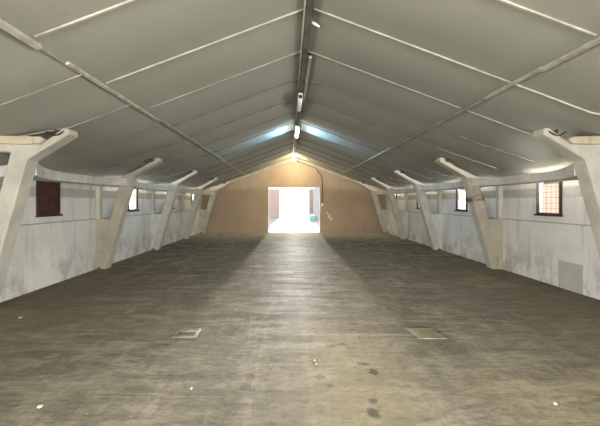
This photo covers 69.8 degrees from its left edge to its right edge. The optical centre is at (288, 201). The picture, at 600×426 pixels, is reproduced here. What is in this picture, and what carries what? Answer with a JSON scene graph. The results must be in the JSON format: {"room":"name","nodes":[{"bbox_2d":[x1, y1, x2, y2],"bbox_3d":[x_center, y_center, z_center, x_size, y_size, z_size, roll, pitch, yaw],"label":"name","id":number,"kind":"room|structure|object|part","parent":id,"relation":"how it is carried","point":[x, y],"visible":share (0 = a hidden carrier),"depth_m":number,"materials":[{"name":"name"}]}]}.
{"room":"warehouse","nodes":[
{"label":"warehouse","id":0,"kind":"room"},
{"bbox_2d":[0,178,199,302],"bbox_3d":[-4.718,0.575,10.780,0.255,2.050,23.960,0,0,0],"label":"wall","id":1,"kind":"structure","parent":0,"point":[47,251],"depth_m":9.12,"materials":[{"name":"white paint"}]},
{"bbox_2d":[35,181,62,216],"bbox_3d":[-4.573,-0.083,8.190,0.156,0.715,0.860,0,0,0],"label":"window","id":2,"kind":"structure","parent":1,"relation":"in","point":[47,193],"depth_m":8.21,"materials":[{"name":"metal"}]},
{"bbox_3d":[-4.585,0.260,8.230,0.120,0.031,0.780,0,0,0],"label":"sill","id":3,"kind":"part","parent":2,"relation":"part of","materials":[{"name":"concrete"}]},
{"bbox_2d":[40,181,57,212],"bbox_3d":[-4.632,-0.085,8.230,0.038,0.594,0.736,0,0,0],"label":"shutter","id":4,"kind":"object","parent":2,"relation":"attached to","point":[48,190],"depth_m":8.25,"materials":[{"name":"brown wood"}]},
{"bbox_2d":[127,189,139,211],"bbox_3d":[-4.591,-0.069,12.675,0.133,0.688,0.790,0,0,0],"label":"window","id":5,"kind":"structure","parent":1,"relation":"in","point":[136,195],"depth_m":12.91,"materials":[{"name":"metal"}]},
{"bbox_2d":[202,157,385,231],"bbox_3d":[0.245,-0.386,22.660,10.140,3.972,0.200,0,0,0],"label":"wall","id":6,"kind":"structure","parent":0,"point":[241,205],"depth_m":22.56,"materials":[{"name":"beige paint"}]},
{"bbox_2d":[210,157,292,189],"bbox_3d":[-1.949,-1.483,22.500,4.346,1.692,0.100,0,0,0],"label":"trim","id":7,"kind":"structure","parent":6,"relation":"attached to","point":[289,159],"depth_m":22.45,"materials":[{"name":"paint"}]},
{"bbox_2d":[268,187,319,232],"bbox_3d":[0.268,0.405,22.660,2.743,2.390,0.240,0,0,0],"label":"door frame","id":8,"kind":"structure","parent":6,"relation":"attached to","point":[268,187],"depth_m":22.54,"materials":[{"name":"white metal"}]},
{"bbox_2d":[296,160,322,202],"bbox_3d":[1.035,-1.083,22.450,1.475,2.266,0.117,0,0,-4],"label":"cable","id":9,"kind":"object","parent":6,"relation":"attached to","point":[296,160],"visible":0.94,"depth_m":22.52,"materials":[{"name":"metal"}]},
{"bbox_2d":[296,158,376,189],"bbox_3d":[2.439,-1.483,22.500,4.346,1.692,0.100,0,0,0],"label":"trim","id":10,"kind":"structure","parent":6,"relation":"attached to","point":[297,159],"depth_m":22.45,"materials":[{"name":"paint"}]},
{"bbox_2d":[0,218,599,425],"bbox_3d":[0.500,1.700,18.900,19.000,0.200,50.200,0,0,0],"label":"floor","id":11,"kind":"structure","parent":0,"point":[95,347],"depth_m":4.93,"materials":[{"name":"concrete"}]},
{"bbox_2d":[0,128,77,295],"bbox_3d":[-3.874,0.273,6.235,1.492,2.653,0.410,0,0,0],"label":"support column","id":12,"kind":"structure","parent":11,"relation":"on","point":[26,151],"depth_m":6.10,"materials":[{"name":"concrete"}]},
{"bbox_2d":[96,157,162,269],"bbox_3d":[-3.845,0.273,10.309,1.550,2.669,0.382,0,0,0],"label":"frame","id":13,"kind":"object","parent":11,"relation":"on","point":[108,230],"visible":0.91,"depth_m":10.20,"materials":[{"name":"concrete"}]},
{"bbox_3d":[-4.567,-0.070,10.340,0.105,0.940,0.160,0,0,0],"label":"wall post","id":14,"kind":"part","parent":13,"relation":"part of","materials":[{"name":"paint"}]},
{"bbox_3d":[-4.394,1.000,10.337,0.403,1.200,0.266,0,0,0],"label":"infill panel","id":15,"kind":"part","parent":13,"relation":"part of","materials":[{"name":"beige concrete"}]},
{"bbox_2d":[151,170,197,249],"bbox_3d":[-3.845,0.274,14.407,1.550,2.673,0.386,0,0,0],"label":"frame","id":16,"kind":"object","parent":11,"relation":"on","point":[159,222],"visible":0.88,"depth_m":14.30,"materials":[{"name":"concrete"}]},
{"bbox_2d":[0,164,213,194],"bbox_3d":[-4.067,-0.484,14.225,0.616,0.227,15.650,0,0,0],"label":"beam","id":17,"kind":"structure","parent":16,"relation":"attached to","point":[41,173],"depth_m":8.75,"materials":[{"name":"concrete"}]},
{"bbox_3d":[-4.567,-0.070,14.440,0.105,0.940,0.160,0,0,0],"label":"wall post","id":18,"kind":"part","parent":16,"relation":"part of","materials":[{"name":"paint"}]},
{"bbox_3d":[-4.394,1.000,14.437,0.403,1.200,0.266,0,0,0],"label":"infill panel","id":19,"kind":"part","parent":16,"relation":"part of","materials":[{"name":"grey concrete"}]},
{"bbox_2d":[172,328,201,337],"bbox_3d":[-1.232,1.594,5.225,0.289,0.012,0.350,0,0,0],"label":"drain grate","id":20,"kind":"object","parent":11,"relation":"on","point":[182,332],"visible":1,"depth_m":5.22,"materials":[{"name":"metal"}]},
{"bbox_3d":[-1.232,1.596,5.330,0.225,0.008,0.080,0,0,0],"label":"grate plate","id":21,"kind":"part","parent":20,"relation":"part of","materials":[{"name":"metal"}]},
{"bbox_2d":[181,177,217,238],"bbox_3d":[-3.845,0.272,18.512,1.550,2.668,0.377,0,0,0],"label":"frame","id":22,"kind":"object","parent":11,"relation":"on","point":[188,217],"visible":0.91,"depth_m":18.40,"materials":[{"name":"concrete"}]},
{"bbox_3d":[-4.567,-0.070,18.540,0.105,0.940,0.160,0,0,0],"label":"wall post","id":23,"kind":"part","parent":22,"relation":"part of","materials":[{"name":"paint"}]},
{"bbox_3d":[-4.394,1.000,18.537,0.403,1.200,0.266,0,0,0],"label":"infill panel","id":24,"kind":"part","parent":22,"relation":"part of","materials":[{"name":"grey concrete"}]},
{"bbox_2d":[199,181,229,232],"bbox_3d":[-3.845,0.274,22.157,1.550,2.673,0.385,0,0,0],"label":"frame","id":25,"kind":"object","parent":11,"relation":"on","point":[204,214],"visible":0.83,"depth_m":22.05,"materials":[{"name":"concrete"}]},
{"bbox_3d":[-4.567,-0.070,22.190,0.105,0.940,0.160,0,0,0],"label":"wall post","id":26,"kind":"part","parent":25,"relation":"part of","materials":[{"name":"paint"}]},
{"bbox_3d":[-4.394,1.000,22.187,0.403,1.200,0.266,0,0,0],"label":"infill panel","id":27,"kind":"part","parent":25,"relation":"part of","materials":[{"name":"grey concrete"}]},
{"bbox_2d":[313,188,318,220],"bbox_3d":[2.725,0.225,40.250,0.550,3.150,7.500,0,0,0],"label":"wall","id":28,"kind":"structure","parent":11,"relation":"on","point":[315,190],"depth_m":38.31,"materials":[{"name":"white paint"}]},
{"bbox_2d":[358,181,387,232],"bbox_3d":[4.335,0.271,22.164,1.550,2.665,0.371,0,0,0],"label":"frame","id":29,"kind":"object","parent":11,"relation":"on","point":[382,215],"visible":0.87,"depth_m":22.05,"materials":[{"name":"concrete"}]},
{"bbox_3d":[4.884,1.000,22.187,0.403,1.200,0.266,0,0,0],"label":"infill panel","id":30,"kind":"part","parent":29,"relation":"part of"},
{"bbox_3d":[5.058,-0.070,22.190,0.105,0.940,0.160,0,0,0],"label":"wall post","id":31,"kind":"part","parent":29,"relation":"part of","materials":[{"name":"paint"}]},
{"bbox_2d":[371,177,407,239],"bbox_3d":[4.335,0.274,18.503,1.550,2.672,0.394,0,0,0],"label":"frame","id":32,"kind":"object","parent":11,"relation":"on","point":[401,217],"visible":0.88,"depth_m":18.40,"materials":[{"name":"concrete"}]},
{"bbox_3d":[4.884,1.000,18.537,0.403,1.200,0.266,0,0,0],"label":"infill panel","id":33,"kind":"part","parent":32,"relation":"part of","materials":[{"name":"grey concrete"}]},
{"bbox_3d":[5.058,-0.070,18.540,0.105,0.940,0.160,0,0,0],"label":"wall post","id":34,"kind":"part","parent":32,"relation":"part of","materials":[{"name":"paint"}]},
{"bbox_2d":[394,170,441,249],"bbox_3d":[4.335,0.274,14.402,1.550,2.672,0.396,0,0,0],"label":"frame","id":35,"kind":"object","parent":11,"relation":"on","point":[432,222],"visible":0.88,"depth_m":14.30,"materials":[{"name":"concrete"}]},
{"bbox_3d":[4.884,1.000,14.437,0.403,1.200,0.266,0,0,0],"label":"infill panel","id":36,"kind":"part","parent":35,"relation":"part of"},
{"bbox_3d":[5.058,-0.070,14.440,0.105,0.940,0.160,0,0,0],"label":"wall post","id":37,"kind":"part","parent":35,"relation":"part of","materials":[{"name":"paint"}]},
{"bbox_2d":[373,163,577,194],"bbox_3d":[4.557,-0.484,14.225,0.616,0.227,15.650,0,0,0],"label":"beam","id":38,"kind":"structure","parent":35,"relation":"attached to","point":[568,173],"depth_m":8.91,"materials":[{"name":"concrete"}]},
{"bbox_2d":[404,328,447,338],"bbox_3d":[1.655,1.593,5.220,0.410,0.014,0.400,0,0,0],"label":"floor hatch","id":39,"kind":"object","parent":11,"relation":"on","point":[419,333],"visible":1,"depth_m":5.19,"materials":[{"name":"metal"}]},
{"bbox_3d":[1.654,1.594,5.220,0.352,0.012,0.344,0,0,0],"label":"hatch lid","id":40,"kind":"part","parent":39,"relation":"part of","materials":[{"name":"concrete"}]},
{"bbox_2d":[435,157,502,268],"bbox_3d":[4.335,0.269,10.320,1.550,2.662,0.408,0,0,0],"label":"frame","id":41,"kind":"object","parent":11,"relation":"on","point":[489,230],"visible":0.94,"depth_m":10.20,"materials":[{"name":"concrete"}]},
{"bbox_3d":[4.884,1.000,10.337,0.403,1.200,0.266,0,0,0],"label":"infill panel","id":42,"kind":"part","parent":41,"relation":"part of","materials":[{"name":"beige concrete"}]},
{"bbox_3d":[5.058,-0.070,10.340,0.105,0.940,0.160,0,0,0],"label":"wall post","id":43,"kind":"part","parent":41,"relation":"part of","materials":[{"name":"paint"}]},
{"bbox_2d":[533,128,599,256],"bbox_3d":[4.364,0.273,6.235,1.492,2.653,0.410,0,0,0],"label":"frame","id":44,"kind":"object","parent":11,"relation":"on","point":[584,151],"visible":1,"depth_m":6.13,"materials":[{"name":"concrete"}]},
{"bbox_2d":[0,0,599,189],"bbox_3d":[0.245,-1.416,8.280,11.037,2.049,28.960,0,0,0],"label":"ceiling","id":45,"kind":"structure","parent":0,"point":[499,39],"depth_m":5.80,"materials":[{"name":"grey paint"}]},
{"bbox_2d":[0,18,42,49],"bbox_3d":[-2.240,-1.388,2.680,0.063,0.054,2.360,0,0,0],"label":"batten","id":46,"kind":"object","parent":45,"relation":"attached to","point":[4,25],"visible":1,"depth_m":3.55,"materials":[{"name":"white metal"}]},
{"bbox_2d":[0,74,82,105],"bbox_3d":[-3.202,-1.155,4.740,1.870,0.530,0.026,0,0,0],"label":"batten","id":47,"kind":"object","parent":45,"relation":"attached to","point":[80,74],"visible":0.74,"depth_m":4.74,"materials":[{"name":"white wood"}]},
{"bbox_2d":[40,48,63,62],"bbox_3d":[-2.260,-1.401,3.950,0.025,0.024,0.700,0,0,0],"label":"batten","id":48,"kind":"object","parent":45,"relation":"attached to","point":[42,49],"visible":0.55,"depth_m":4.09,"materials":[{"name":"grey metal"}]},
{"bbox_2d":[21,104,129,135],"bbox_3d":[-3.202,-1.155,6.200,1.870,0.530,0.021,0,0,0],"label":"batten","id":49,"kind":"object","parent":45,"relation":"attached to","point":[129,104],"visible":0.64,"depth_m":6.19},
{"bbox_2d":[34,0,137,38],"bbox_3d":[-1.012,-1.883,3.740,2.401,0.915,0.027,0,0,0],"label":"batten","id":50,"kind":"object","parent":45,"relation":"attached to","point":[124,3],"visible":1,"depth_m":3.73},
{"bbox_2d":[57,123,160,157],"bbox_3d":[-3.202,-1.105,7.660,1.871,0.631,0.021,0,0,0],"label":"batten","id":51,"kind":"object","parent":45,"relation":"attached to","point":[159,123],"visible":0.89,"depth_m":7.65,"materials":[{"name":"grey metal"}]},
{"bbox_2d":[65,61,159,120],"bbox_3d":[-2.240,-1.403,5.870,0.050,0.041,3.060,0,0,0],"label":"batten","id":52,"kind":"object","parent":45,"relation":"attached to","point":[69,64],"visible":0.9,"depth_m":5.25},
{"bbox_2d":[103,138,186,168],"bbox_3d":[-3.202,-1.079,9.580,1.871,0.682,0.021,0,0,0],"label":"batten","id":53,"kind":"object","parent":45,"relation":"attached to","point":[186,138],"visible":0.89,"depth_m":9.57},
{"bbox_2d":[128,147,199,172],"bbox_3d":[-3.202,-1.079,11.040,1.871,0.682,0.021,0,0,0],"label":"batten","id":54,"kind":"object","parent":45,"relation":"attached to","point":[198,147],"visible":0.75,"depth_m":11.03,"materials":[{"name":"grey metal"}]},
{"bbox_2d":[148,153,210,175],"bbox_3d":[-3.202,-1.079,12.500,1.871,0.682,0.021,0,0,0],"label":"batten","id":55,"kind":"object","parent":45,"relation":"attached to","point":[210,153],"visible":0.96,"depth_m":12.49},
{"bbox_2d":[158,118,221,158],"bbox_3d":[-2.220,-1.411,10.750,0.050,0.041,6.900,0,0,0],"label":"batten","id":56,"kind":"object","parent":45,"relation":"attached to","point":[161,120],"visible":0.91,"depth_m":9.16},
{"bbox_2d":[162,158,218,178],"bbox_3d":[-3.202,-1.079,13.960,1.871,0.682,0.021,0,0,0],"label":"batten","id":57,"kind":"object","parent":45,"relation":"attached to","point":[218,158],"visible":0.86,"depth_m":13.95,"materials":[{"name":"grey wood"}]},
{"bbox_2d":[106,8,303,83],"bbox_3d":[-1.012,-1.883,5.200,2.401,0.915,0.027,0,0,0],"label":"batten","id":58,"kind":"object","parent":45,"relation":"attached to","point":[300,10],"visible":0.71,"depth_m":5.19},
{"bbox_2d":[146,51,299,109],"bbox_3d":[-1.012,-1.883,6.660,2.401,0.915,0.022,0,0,0],"label":"batten","id":59,"kind":"object","parent":45,"relation":"attached to","point":[298,51],"visible":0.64,"depth_m":6.65,"materials":[{"name":"white wood"}]},
{"bbox_2d":[220,159,245,174],"bbox_3d":[-2.240,-1.403,18.250,0.054,0.043,8.300,0,0,0],"label":"batten","id":60,"kind":"object","parent":45,"relation":"attached to","point":[220,159],"visible":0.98,"depth_m":16.78,"materials":[{"name":"grey metal"}]},
{"bbox_2d":[172,78,297,125],"bbox_3d":[-1.012,-1.883,8.120,2.401,0.915,0.022,0,0,0],"label":"batten","id":61,"kind":"object","parent":45,"relation":"attached to","point":[297,78],"visible":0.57,"depth_m":8.11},
{"bbox_2d":[190,97,296,137],"bbox_3d":[-1.012,-1.883,9.580,2.401,0.915,0.022,0,0,0],"label":"batten","id":62,"kind":"object","parent":45,"relation":"attached to","point":[295,97],"visible":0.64,"depth_m":9.57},
{"bbox_2d":[203,111,295,145],"bbox_3d":[-1.012,-1.883,11.040,2.401,0.915,0.022,0,0,0],"label":"batten","id":63,"kind":"object","parent":45,"relation":"attached to","point":[294,111],"visible":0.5,"depth_m":11.03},
{"bbox_2d":[213,122,293,152],"bbox_3d":[-1.012,-1.883,12.500,2.401,0.915,0.022,0,0,0],"label":"batten","id":64,"kind":"object","parent":45,"relation":"attached to","point":[292,122],"visible":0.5,"depth_m":12.49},
{"bbox_2d":[221,130,293,157],"bbox_3d":[-1.012,-1.883,13.960,2.401,0.915,0.022,0,0,0],"label":"batten","id":65,"kind":"object","parent":45,"relation":"attached to","point":[293,130],"visible":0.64,"depth_m":13.95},
{"bbox_2d":[228,137,293,161],"bbox_3d":[-1.012,-1.883,15.420,2.401,0.915,0.022,0,0,0],"label":"batten","id":66,"kind":"object","parent":45,"relation":"attached to","point":[292,137],"visible":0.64,"depth_m":15.41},
{"bbox_2d":[237,147,292,168],"bbox_3d":[-1.012,-1.883,18.340,2.401,0.915,0.022,0,0,0],"label":"batten","id":67,"kind":"object","parent":45,"relation":"attached to","point":[292,147],"visible":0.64,"depth_m":18.33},
{"bbox_2d":[293,0,313,156],"bbox_3d":[0.245,-2.310,11.480,0.080,0.110,21.960,0,0,0],"label":"ridge beam","id":68,"kind":"structure","parent":45,"relation":"attached to","point":[310,3],"depth_m":6.24,"materials":[{"name":"grey metal"}]},
{"bbox_2d":[295,124,298,137],"bbox_3d":[0.245,-2.155,12.975,0.091,0.211,1.650,0,0,0],"label":"tube light","id":69,"kind":"object","parent":68,"relation":"hanging from","point":[297,126],"visible":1,"depth_m":12.59,"materials":[{"name":"white plastic"}]},
{"bbox_2d":[292,0,306,156],"bbox_3d":[0.185,-2.277,11.150,0.032,0.033,21.300,0,0,0],"label":"conduit","id":70,"kind":"object","parent":68,"relation":"attached to","point":[305,1],"visible":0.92,"depth_m":6.61,"materials":[{"name":"grey metal"}]},
{"bbox_2d":[297,93,302,111],"bbox_3d":[0.235,-2.185,9.425,0.091,0.151,1.350,0,0,0],"label":"tube light","id":71,"kind":"object","parent":68,"relation":"hanging from","point":[300,95],"visible":1,"depth_m":9.11,"materials":[{"name":"white plastic"}]},
{"bbox_2d":[303,56,311,100],"bbox_3d":[0.334,-2.280,8.175,0.053,0.040,2.850,0,0,0],"label":"strip","id":72,"kind":"object","parent":68,"relation":"attached to","point":[309,57],"visible":0.97,"depth_m":7.74,"materials":[{"name":"grey metal"}]},
{"bbox_2d":[298,143,355,164],"bbox_3d":[1.488,-1.889,16.880,2.371,0.904,0.022,0,0,0],"label":"batten","id":73,"kind":"object","parent":45,"relation":"attached to","point":[298,143],"visible":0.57,"depth_m":16.87,"materials":[{"name":"grey metal"}]},
{"bbox_2d":[298,137,363,161],"bbox_3d":[1.488,-1.889,15.420,2.371,0.904,0.022,0,0,0],"label":"batten","id":74,"kind":"object","parent":45,"relation":"attached to","point":[298,137],"visible":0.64,"depth_m":15.41,"materials":[{"name":"grey metal"}]},
{"bbox_2d":[299,130,370,157],"bbox_3d":[1.488,-1.889,13.960,2.371,0.904,0.022,0,0,0],"label":"batten","id":75,"kind":"object","parent":45,"relation":"attached to","point":[299,130],"visible":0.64,"depth_m":13.95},
{"bbox_2d":[300,122,380,152],"bbox_3d":[1.488,-1.889,12.500,2.371,0.904,0.022,0,0,0],"label":"batten","id":76,"kind":"object","parent":45,"relation":"attached to","point":[300,122],"visible":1,"depth_m":12.49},
{"bbox_2d":[301,111,392,145],"bbox_3d":[1.488,-1.889,11.040,2.371,0.904,0.022,0,0,0],"label":"batten","id":77,"kind":"object","parent":45,"relation":"attached to","point":[301,111],"visible":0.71,"depth_m":11.03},
{"bbox_2d":[305,98,408,137],"bbox_3d":[1.488,-1.889,9.580,2.371,0.904,0.022,0,0,0],"label":"batten","id":78,"kind":"object","parent":45,"relation":"attached to","point":[305,98],"visible":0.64,"depth_m":9.57,"materials":[{"name":"grey metal"}]},
{"bbox_2d":[340,148,388,174],"bbox_3d":[2.685,-1.420,16.950,0.050,0.041,10.900,0,0,0],"label":"batten","id":79,"kind":"object","parent":45,"relation":"attached to","point":[388,148],"visible":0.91,"depth_m":14.33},
{"bbox_2d":[305,78,430,125],"bbox_3d":[1.488,-1.889,8.120,2.371,0.904,0.022,0,0,0],"label":"batten","id":80,"kind":"object","parent":45,"relation":"attached to","point":[305,78],"visible":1,"depth_m":8.11,"materials":[{"name":"grey wood"}]},
{"bbox_2d":[309,51,461,108],"bbox_3d":[1.488,-1.889,6.660,2.371,0.904,0.022,0,0,0],"label":"batten","id":81,"kind":"object","parent":45,"relation":"attached to","point":[309,51],"visible":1,"depth_m":6.65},
{"bbox_2d":[373,158,430,178],"bbox_3d":[3.677,-1.085,13.960,1.901,0.693,0.021,0,0,0],"label":"batten","id":82,"kind":"object","parent":45,"relation":"attached to","point":[373,158],"visible":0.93,"depth_m":13.95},
{"bbox_2d":[314,8,510,82],"bbox_3d":[1.488,-1.889,5.200,2.371,0.904,0.027,0,0,0],"label":"batten","id":83,"kind":"object","parent":45,"relation":"attached to","point":[315,9],"visible":1,"depth_m":5.19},
{"bbox_2d":[383,153,447,176],"bbox_3d":[3.677,-1.085,12.500,1.901,0.693,0.021,0,0,0],"label":"batten","id":84,"kind":"object","parent":45,"relation":"attached to","point":[383,153],"visible":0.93,"depth_m":12.49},
{"bbox_2d":[397,147,468,172],"bbox_3d":[3.677,-1.085,11.040,1.901,0.693,0.021,0,0,0],"label":"batten","id":85,"kind":"object","parent":45,"relation":"attached to","point":[397,147],"visible":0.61,"depth_m":11.03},
{"bbox_2d":[389,98,488,149],"bbox_3d":[2.700,-1.414,8.725,0.045,0.039,5.750,0,0,0],"label":"batten","id":86,"kind":"object","parent":45,"relation":"attached to","point":[481,100],"visible":0.9,"depth_m":7.41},
{"bbox_2d":[413,138,496,168],"bbox_3d":[3.677,-1.085,9.580,1.901,0.693,0.021,0,0,0],"label":"batten","id":87,"kind":"object","parent":45,"relation":"attached to","point":[413,138],"visible":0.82,"depth_m":9.57,"materials":[{"name":"grey metal"}]},
{"bbox_2d":[434,127,533,162],"bbox_3d":[3.677,-1.089,8.120,1.901,0.686,0.021,0,0,0],"label":"batten","id":88,"kind":"object","parent":45,"relation":"attached to","point":[434,127],"visible":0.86,"depth_m":8.11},
{"bbox_2d":[467,110,532,134],"bbox_3d":[3.677,-1.158,6.660,1.900,0.547,0.021,0,0,0],"label":"batten","id":89,"kind":"object","parent":45,"relation":"attached to","point":[467,110],"visible":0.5,"depth_m":6.65,"materials":[{"name":"white wood"}]},
{"bbox_2d":[483,66,542,98],"bbox_3d":[2.685,-1.420,5.225,0.045,0.039,1.350,0,0,0],"label":"batten","id":90,"kind":"object","parent":45,"relation":"attached to","point":[535,71],"visible":0.91,"depth_m":5.09,"materials":[{"name":"beige metal"}]},
{"bbox_2d":[496,0,596,36],"bbox_3d":[1.488,-1.889,3.740,2.371,0.904,0.027,0,0,0],"label":"batten","id":91,"kind":"object","parent":45,"relation":"attached to","point":[507,2],"visible":1,"depth_m":3.73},
{"bbox_2d":[514,84,599,114],"bbox_3d":[3.677,-1.161,5.200,1.900,0.542,0.026,0,0,0],"label":"batten","id":92,"kind":"object","parent":45,"relation":"attached to","point":[517,85],"visible":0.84,"depth_m":5.19,"materials":[{"name":"white wood"}]},
{"bbox_2d":[539,36,599,71],"bbox_3d":[2.700,-1.412,3.050,0.052,0.046,3.100,0,0,0],"label":"batten","id":93,"kind":"object","parent":45,"relation":"attached to","point":[595,41],"visible":0.96,"depth_m":4.08,"materials":[{"name":"white wood"}]},
{"bbox_2d":[388,180,599,299],"bbox_3d":[5.207,0.575,10.780,0.255,2.050,23.960,0,0,0],"label":"wall","id":94,"kind":"structure","parent":0,"point":[533,246],"depth_m":9.28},
{"bbox_2d":[454,189,467,211],"bbox_3d":[5.082,-0.069,12.675,0.133,0.688,0.790,0,0,0],"label":"window","id":95,"kind":"structure","parent":94,"relation":"in","point":[457,190],"depth_m":12.75,"materials":[{"name":"metal"}]},
{"bbox_2d":[457,189,465,208],"bbox_3d":[5.085,-0.085,12.675,0.004,0.594,0.694,0,0,0],"label":"grille","id":96,"kind":"object","parent":95,"relation":"attached to","point":[458,195],"depth_m":12.75,"materials":[{"name":"metal"}]},
{"bbox_2d":[534,181,562,216],"bbox_3d":[5.082,-0.069,8.420,0.133,0.688,0.800,0,0,0],"label":"window","id":97,"kind":"structure","parent":94,"relation":"in","point":[538,213],"depth_m":8.49,"materials":[{"name":"metal"}]},
{"bbox_3d":[5.075,0.260,8.420,0.120,0.031,0.800,0,0,0],"label":"sill","id":98,"kind":"part","parent":97,"relation":"part of","materials":[{"name":"concrete"}]},
{"bbox_2d":[538,183,558,212],"bbox_3d":[5.085,-0.085,8.420,0.004,0.594,0.704,0,0,0],"label":"grille","id":99,"kind":"object","parent":97,"relation":"attached to","point":[539,192],"depth_m":8.72,"materials":[{"name":"metal"}]},
{"bbox_2d":[558,260,582,294],"bbox_3d":[5.074,1.345,7.760,0.012,0.510,0.680,0,0,0],"label":"board","id":100,"kind":"object","parent":94,"relation":"attached to","point":[570,275],"visible":1,"depth_m":7.74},
{"label":"outside","id":101,"kind":"structure","parent":0,"visible":0},
{"bbox_2d":[279,209,308,217],"bbox_3d":[0.000,1.955,25.000,120.000,0.290,170.000,0,0,0],"label":"ground","id":102,"kind":"structure","parent":101,"point":[283,213],"depth_m":67.68,"materials":[{"name":"white"}]},
{"bbox_2d":[269,189,278,217],"bbox_3d":[-3.990,0.225,44.150,6.020,3.150,0.300,0,0,0],"label":"wall","id":103,"kind":"structure","parent":102,"relation":"on","point":[273,193],"depth_m":44.00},
{"bbox_2d":[309,189,312,215],"bbox_3d":[2.250,0.225,44.150,0.400,3.150,0.300,0,0,0],"label":"pier","id":104,"kind":"structure","parent":102,"relation":"on","point":[310,190],"depth_m":44.00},
{"bbox_2d":[279,191,308,191],"bbox_3d":[0.535,-1.080,44.150,3.030,0.120,0.200,0,0,0],"label":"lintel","id":105,"kind":"object","parent":104,"relation":"attached to","point":[279,191],"visible":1,"depth_m":44.05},
{"bbox_2d":[542,183,562,214],"bbox_3d":[10.500,0.205,15.500,3.400,3.210,8.400,0,0,0],"label":"brick building","id":106,"kind":"structure","parent":102,"relation":"on","point":[552,203],"depth_m":14.74,"materials":[{"name":"beige brick"}]}
]}

